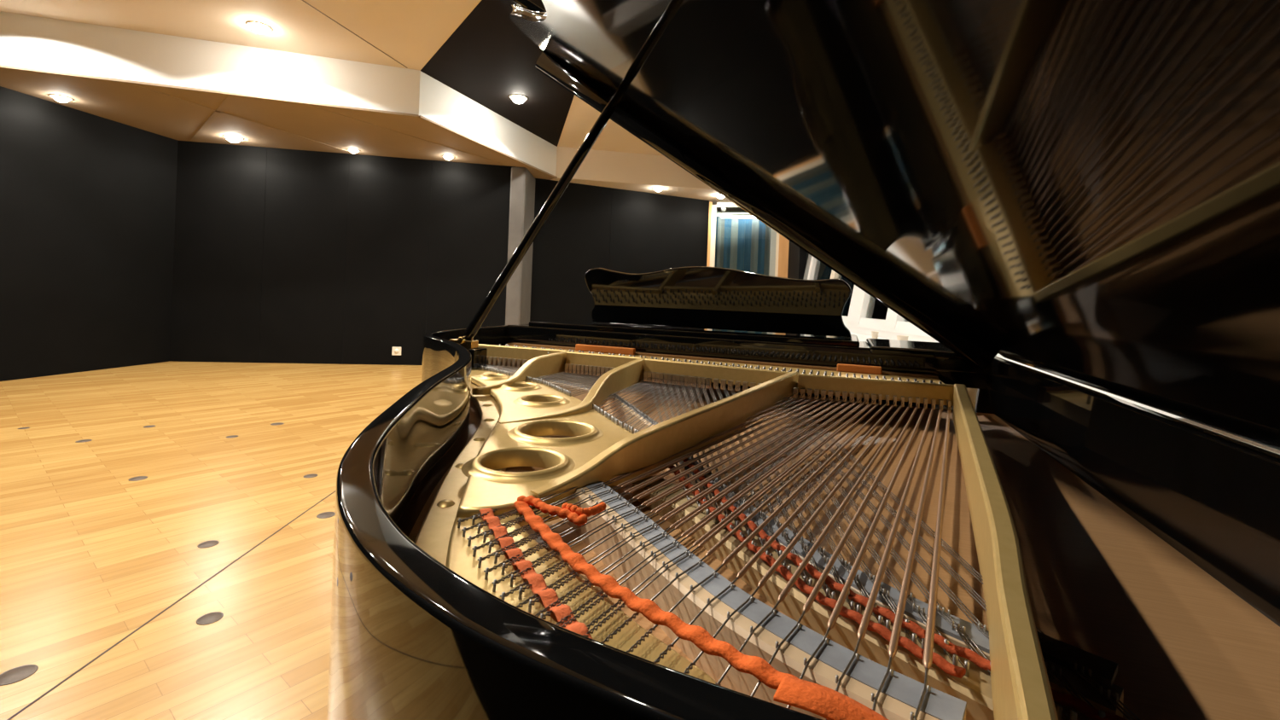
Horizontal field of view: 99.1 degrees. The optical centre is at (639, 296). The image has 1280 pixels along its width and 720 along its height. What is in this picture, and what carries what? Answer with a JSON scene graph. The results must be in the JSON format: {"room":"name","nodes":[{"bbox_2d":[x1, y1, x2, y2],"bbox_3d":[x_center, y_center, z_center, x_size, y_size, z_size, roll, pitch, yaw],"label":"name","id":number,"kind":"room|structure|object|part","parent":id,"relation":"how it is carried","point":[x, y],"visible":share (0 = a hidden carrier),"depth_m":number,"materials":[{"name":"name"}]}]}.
{"room":"music room","nodes":[
{"label":"music room","id":0,"kind":"room"},
{"bbox_2d":[0,86,178,381],"bbox_3d":[-6.636,-0.883,4.693,0.150,3.485,5.399,2,0,6],"label":"wall","id":1,"kind":"structure","parent":0,"point":[88,200],"depth_m":6.25,"materials":[{"name":"black"}]},
{"bbox_2d":[0,64,418,117],"bbox_3d":[-5.164,-2.069,5.155,5.739,0.022,0.050,2,0,-16],"label":"trim","id":2,"kind":"structure","parent":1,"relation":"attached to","point":[2,66],"depth_m":5.38,"materials":[{"name":"paint"}]},
{"bbox_2d":[0,361,422,719],"bbox_3d":[-0.794,1.135,4.150,16.500,0.100,16.700,2,0,0],"label":"floor","id":3,"kind":"structure","parent":0,"point":[90,555],"depth_m":2.40,"materials":[{"name":"brown wood"}]},
{"bbox_2d":[0,664,38,686],"bbox_3d":[-1.732,1.048,1.515,0.084,0.002,0.084,2,0,0],"label":"plug","id":4,"kind":"object","parent":3,"relation":"on","point":[17,674],"visible":1,"depth_m":1.52,"materials":[{"name":"grey metal"}]},
{"bbox_2d":[75,439,92,442],"bbox_3d":[-3.749,0.971,3.680,0.080,0.002,0.080,2,0,0],"label":"plug","id":5,"kind":"object","parent":3,"relation":"on","point":[83,440],"visible":1,"depth_m":3.68,"materials":[{"name":"grey metal"}]},
{"bbox_2d":[128,476,147,481],"bbox_3d":[-2.785,1.008,3.031,0.080,0.002,0.080,2,0,0],"label":"plug","id":6,"kind":"object","parent":3,"relation":"on","point":[139,478],"visible":1,"depth_m":3.03,"materials":[{"name":"grey metal"}]},
{"bbox_2d":[6,506,314,719],"bbox_3d":[-1.552,1.058,0.875,0.007,0.005,3.754,2,0,-3],"label":"trim","id":7,"kind":"structure","parent":3,"relation":"on","point":[171,605],"depth_m":1.72,"materials":[{"name":"brown"}]},
{"bbox_2d":[197,540,219,548],"bbox_3d":[-1.825,1.045,2.308,0.072,0.002,0.072,2,0,0],"label":"plug","id":8,"kind":"object","parent":3,"relation":"on","point":[212,543],"visible":1,"depth_m":2.31,"materials":[{"name":"grey metal"}]},
{"bbox_2d":[196,611,223,625],"bbox_3d":[-1.419,1.060,1.802,0.072,0.002,0.072,2,0,0],"label":"plug","id":9,"kind":"object","parent":3,"relation":"on","point":[211,618],"visible":1,"depth_m":1.80,"materials":[{"name":"grey metal"}]},
{"bbox_2d":[226,435,238,438],"bbox_3d":[-2.925,1.003,3.916,0.072,0.002,0.072,2,0,0],"label":"plug","id":10,"kind":"object","parent":3,"relation":"on","point":[232,436],"visible":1,"depth_m":3.92,"materials":[{"name":"grey metal"}]},
{"bbox_2d":[270,422,284,425],"bbox_3d":[-2.869,1.005,4.319,0.090,0.002,0.090,2,0,0],"label":"plug","id":11,"kind":"object","parent":3,"relation":"on","point":[276,423],"visible":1,"depth_m":4.32,"materials":[{"name":"grey metal"}]},
{"bbox_2d":[303,473,317,477],"bbox_3d":[-1.915,1.041,3.176,0.072,0.002,0.072,2,0,0],"label":"plug","id":12,"kind":"object","parent":3,"relation":"on","point":[312,475],"visible":1,"depth_m":3.18,"materials":[{"name":"grey metal"}]},
{"bbox_2d":[314,490,335,506],"bbox_3d":[-1.767,1.050,5.775,0.007,0.005,6.055,2,0,-2],"label":"trim","id":13,"kind":"structure","parent":3,"relation":"on","point":[334,491],"depth_m":2.85,"materials":[{"name":"brown"}]},
{"bbox_2d":[316,512,334,518],"bbox_3d":[-1.520,1.056,2.644,0.080,0.002,0.080,2,0,0],"label":"plug","id":14,"kind":"object","parent":3,"relation":"on","point":[326,514],"visible":0.9,"depth_m":2.64,"materials":[{"name":"grey metal"}]},
{"bbox_2d":[326,0,1279,719],"bbox_3d":[0.047,0.188,1.178,1.465,1.857,1.999,2,0,21],"label":"grand piano","id":15,"kind":"object","parent":3,"relation":"on","point":[701,496],"visible":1,"depth_m":0.44,"materials":[{"name":"black wood"}]},
{"bbox_3d":[-0.226,0.198,1.075,0.269,0.013,1.135,2,0,-19],"label":"cast iron plate","id":16,"kind":"part","parent":15,"relation":"part of","materials":[{"name":"brown metal"}]},
{"bbox_3d":[0.031,0.218,0.274,0.652,0.015,0.147,2,0,45],"label":"hitch plate","id":17,"kind":"part","parent":15,"relation":"part of","materials":[{"name":"brown metal"}]},
{"bbox_2d":[529,319,859,347],"bbox_3d":[0.167,0.114,1.823,1.045,0.018,0.330,2,0,21],"label":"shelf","id":18,"kind":"object","parent":15,"relation":"attached to","point":[823,338],"depth_m":1.70,"materials":[{"name":"black wood"}]},
{"bbox_3d":[0.262,-0.280,1.441,1.433,0.068,0.128,38,12,17],"label":"lid rail","id":19,"kind":"part","parent":15,"relation":"part of","materials":[{"name":"black wood"}]},
{"bbox_3d":[0.129,0.248,0.467,0.064,0.037,0.496,2,0,-33],"label":"hitch rail","id":20,"kind":"part","parent":15,"relation":"part of","materials":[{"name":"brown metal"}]},
{"bbox_3d":[0.068,-0.309,0.851,1.469,0.022,1.389,38,12,17],"label":"lid","id":21,"kind":"part","parent":15,"relation":"part of","materials":[{"name":"black wood"}]},
{"bbox_2d":[850,332,1279,454],"bbox_3d":[2.036,0.801,5.100,0.970,0.785,6.600,2,0,0],"label":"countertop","id":22,"kind":"structure","parent":3,"relation":"on","point":[861,337],"depth_m":1.94,"materials":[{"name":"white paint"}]},
{"bbox_2d":[871,331,878,338],"bbox_3d":[2.387,0.387,5.550,0.074,0.070,0.074,2,0,0],"label":"paper cup","id":23,"kind":"object","parent":22,"relation":"on","point":[875,334],"visible":1,"depth_m":5.53,"materials":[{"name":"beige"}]},
{"bbox_2d":[896,335,908,340],"bbox_3d":[2.187,0.369,4.550,0.094,0.090,0.094,2,0,0],"label":"paper cup","id":24,"kind":"object","parent":22,"relation":"on","point":[898,337],"visible":0.38,"depth_m":4.52,"materials":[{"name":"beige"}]},
{"bbox_2d":[0,0,663,155],"bbox_3d":[-0.657,-2.444,4.150,16.500,0.106,16.700,2,0,0],"label":"ceiling","id":25,"kind":"structure","parent":0,"point":[410,32],"depth_m":5.19,"materials":[{"name":"paint"}]},
{"bbox_2d":[245,20,272,33],"bbox_3d":[-3.527,-2.483,5.060,0.202,0.068,0.202,2,0,0],"label":"recessed light","id":26,"kind":"object","parent":25,"relation":"in","point":[259,27],"visible":1,"depth_m":5.02,"materials":[{"name":"beige"}]},
{"bbox_2d":[301,0,407,68],"bbox_3d":[-2.707,-2.479,5.040,0.012,0.013,1.727,2,0,13],"label":"trim","id":27,"kind":"structure","parent":25,"relation":"attached to","point":[301,0],"depth_m":5.10,"materials":[{"name":"brown wood"}]},
{"bbox_2d":[509,94,527,104],"bbox_3d":[-1.479,-2.394,6.640,0.222,0.076,0.222,2,0,0],"label":"recessed light","id":28,"kind":"object","parent":25,"relation":"in","point":[518,99],"visible":1,"depth_m":6.59,"materials":[{"name":"beige"}]},
{"bbox_2d":[169,140,515,365],"bbox_3d":[-4.108,-0.786,7.839,4.447,3.485,0.170,2,0,-10],"label":"wall","id":29,"kind":"structure","parent":0,"point":[282,255],"depth_m":7.70,"materials":[{"name":"black"}]},
{"bbox_2d":[190,95,234,141],"bbox_3d":[-5.049,-2.068,6.410,2.709,0.014,0.050,2,0,44],"label":"trim","id":30,"kind":"structure","parent":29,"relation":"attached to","point":[229,99],"depth_m":6.25,"materials":[{"name":"paint"}]},
{"bbox_2d":[127,83,349,151],"bbox_3d":[-4.515,-2.048,6.420,0.050,0.014,2.556,2,0,20],"label":"trim","id":31,"kind":"structure","parent":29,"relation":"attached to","point":[135,85],"depth_m":6.16,"materials":[{"name":"paint"}]},
{"bbox_2d":[391,346,401,355],"bbox_3d":[-3.502,0.781,7.859,0.124,0.124,0.024,2,0,-10],"label":"wall socket","id":32,"kind":"object","parent":29,"relation":"attached to","point":[396,351],"visible":1,"depth_m":7.85,"materials":[{"name":"beige plastic"}]},
{"bbox_2d":[302,104,501,164],"bbox_3d":[-2.776,-1.981,6.815,0.050,0.014,2.805,2,0,32],"label":"trim","id":33,"kind":"structure","parent":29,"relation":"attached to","point":[310,106],"depth_m":6.55,"materials":[{"name":"paint"}]},
{"bbox_2d":[0,11,745,211],"bbox_3d":[-2.391,-2.213,8.357,12.266,0.500,5.939,2,0,-10],"label":"ceiling","id":34,"kind":"structure","parent":0,"point":[26,41],"depth_m":5.88,"materials":[{"name":"paint"}]},
{"bbox_2d":[48,93,73,102],"bbox_3d":[-6.104,-2.086,5.760,0.182,0.061,0.182,2,0,0],"label":"recessed light","id":35,"kind":"object","parent":34,"relation":"in","point":[60,98],"visible":1,"depth_m":5.73,"materials":[{"name":"beige"}]},
{"bbox_2d":[222,134,244,142],"bbox_3d":[-5.285,-2.046,7.100,0.222,0.076,0.222,2,0,0],"label":"recessed light","id":36,"kind":"object","parent":34,"relation":"in","point":[231,138],"visible":1,"depth_m":7.05,"materials":[{"name":"beige"}]},
{"bbox_2d":[347,148,360,153],"bbox_3d":[-3.946,-2.006,7.520,0.162,0.053,0.162,2,0,0],"label":"recessed light","id":37,"kind":"object","parent":34,"relation":"in","point":[352,150],"visible":1,"depth_m":7.49,"materials":[{"name":"beige"}]},
{"bbox_2d":[442,155,454,160],"bbox_3d":[-2.697,-1.957,7.680,0.172,0.057,0.172,2,0,0],"label":"recessed light","id":38,"kind":"object","parent":34,"relation":"in","point":[447,157],"visible":1,"depth_m":7.64,"materials":[{"name":"beige"}]},
{"bbox_2d":[418,115,557,178],"bbox_3d":[-1.882,-1.943,7.370,0.050,0.022,3.047,2,0,20],"label":"trim","id":39,"kind":"structure","parent":34,"relation":"attached to","point":[421,117],"depth_m":6.95,"materials":[{"name":"paint"}]},
{"bbox_2d":[652,186,663,191],"bbox_3d":[0.311,-1.837,9.350,0.192,0.065,0.192,2,0,0],"label":"recessed light","id":40,"kind":"object","parent":34,"relation":"in","point":[656,189],"visible":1,"depth_m":9.31,"materials":[{"name":"beige"}]},
{"bbox_2d":[715,194,724,198],"bbox_3d":[1.440,-1.792,9.750,0.202,0.068,0.202,2,0,0],"label":"recessed light","id":41,"kind":"object","parent":34,"relation":"in","point":[720,196],"visible":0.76,"depth_m":9.71,"materials":[{"name":"beige"}]},
{"bbox_2d":[505,166,535,325],"bbox_3d":[-1.869,-0.450,8.510,0.230,2.985,0.780,2,0,0],"label":"pillar","id":42,"kind":"structure","parent":0,"point":[522,183],"depth_m":8.12,"materials":[{"name":"grey paint"}]},
{"bbox_2d":[529,178,709,321],"bbox_3d":[-0.322,-0.640,9.672,3.431,3.485,0.170,2,0,-25],"label":"wall","id":43,"kind":"structure","parent":0,"point":[590,227],"depth_m":9.40,"materials":[{"name":"black"}]},
{"bbox_2d":[706,202,789,278],"bbox_3d":[1.981,-0.284,10.171,1.480,2.950,0.160,2,0,12],"label":"window frame","id":44,"kind":"structure","parent":43,"relation":"in","point":[779,244],"depth_m":10.04,"materials":[{"name":"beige wood"}]},
{"bbox_3d":[1.280,-0.311,10.310,0.050,2.950,0.090,2,0,12],"label":"frame","id":45,"kind":"part","parent":44,"relation":"part of","materials":[{"name":"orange wood"}]},
{"bbox_2d":[720,213,756,218],"bbox_3d":[1.966,-1.530,10.334,0.900,0.081,0.050,2,0,12],"label":"lamp","id":46,"kind":"object","parent":44,"relation":"attached to","point":[723,215],"visible":0.65,"depth_m":10.34,"materials":[{"name":"white paint"}]},
{"bbox_3d":[2.618,-0.260,10.040,0.180,2.950,0.160,2,0,12],"label":"post","id":47,"kind":"part","parent":44,"relation":"part of","materials":[{"name":"orange wood"}]},
{"bbox_2d":[715,210,807,270],"bbox_3d":[2.030,-0.550,11.450,2.828,3.485,0.100,2,0,8],"label":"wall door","id":48,"kind":"structure","parent":0,"point":[717,211],"depth_m":11.41,"materials":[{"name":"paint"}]},
{"bbox_2d":[787,240,807,279],"bbox_3d":[2.732,-0.523,9.645,0.120,3.485,1.304,2,0,4],"label":"wall","id":49,"kind":"structure","parent":0,"point":[797,257],"depth_m":9.24,"materials":[{"name":"black"}]},
{"bbox_2d":[706,212,770,275],"bbox_3d":[1.986,-0.229,10.449,1.900,2.760,0.080,2,0,12],"label":"vertical blind","id":50,"kind":"object","parent":49,"relation":"attached to","point":[734,249],"visible":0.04,"depth_m":10.45,"materials":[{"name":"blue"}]},
{"bbox_3d":[2.037,-1.568,10.449,1.900,0.080,0.080,2,0,12],"label":"head rail","id":51,"kind":"part","parent":50,"relation":"part of","materials":[{"name":"white metal"}]},
{"bbox_2d":[802,253,930,337],"bbox_3d":[2.801,-0.618,5.140,0.451,1.960,7.680,2,0,0],"label":"window","id":52,"kind":"structure","parent":49,"relation":"in","point":[861,310],"depth_m":6.35,"materials":[{"name":"grey"}]},
{"bbox_3d":[2.806,-0.613,5.140,0.304,1.770,7.680,2,0,0],"label":"glass","id":53,"kind":"part","parent":52,"relation":"part of","materials":[{"name":"glass"}]},
{"bbox_3d":[2.613,0.300,5.140,0.138,0.110,7.680,2,0,0],"label":"sill","id":54,"kind":"part","parent":52,"relation":"part of","materials":[{"name":"white paint"}]},
{"bbox_2d":[844,325,1007,359],"bbox_3d":[2.612,0.776,5.140,0.160,0.880,7.680,2,0,0],"label":"sill","id":55,"kind":"structure","parent":49,"relation":"attached to","point":[887,334],"depth_m":5.57,"materials":[{"name":"white paint"}]}
]}

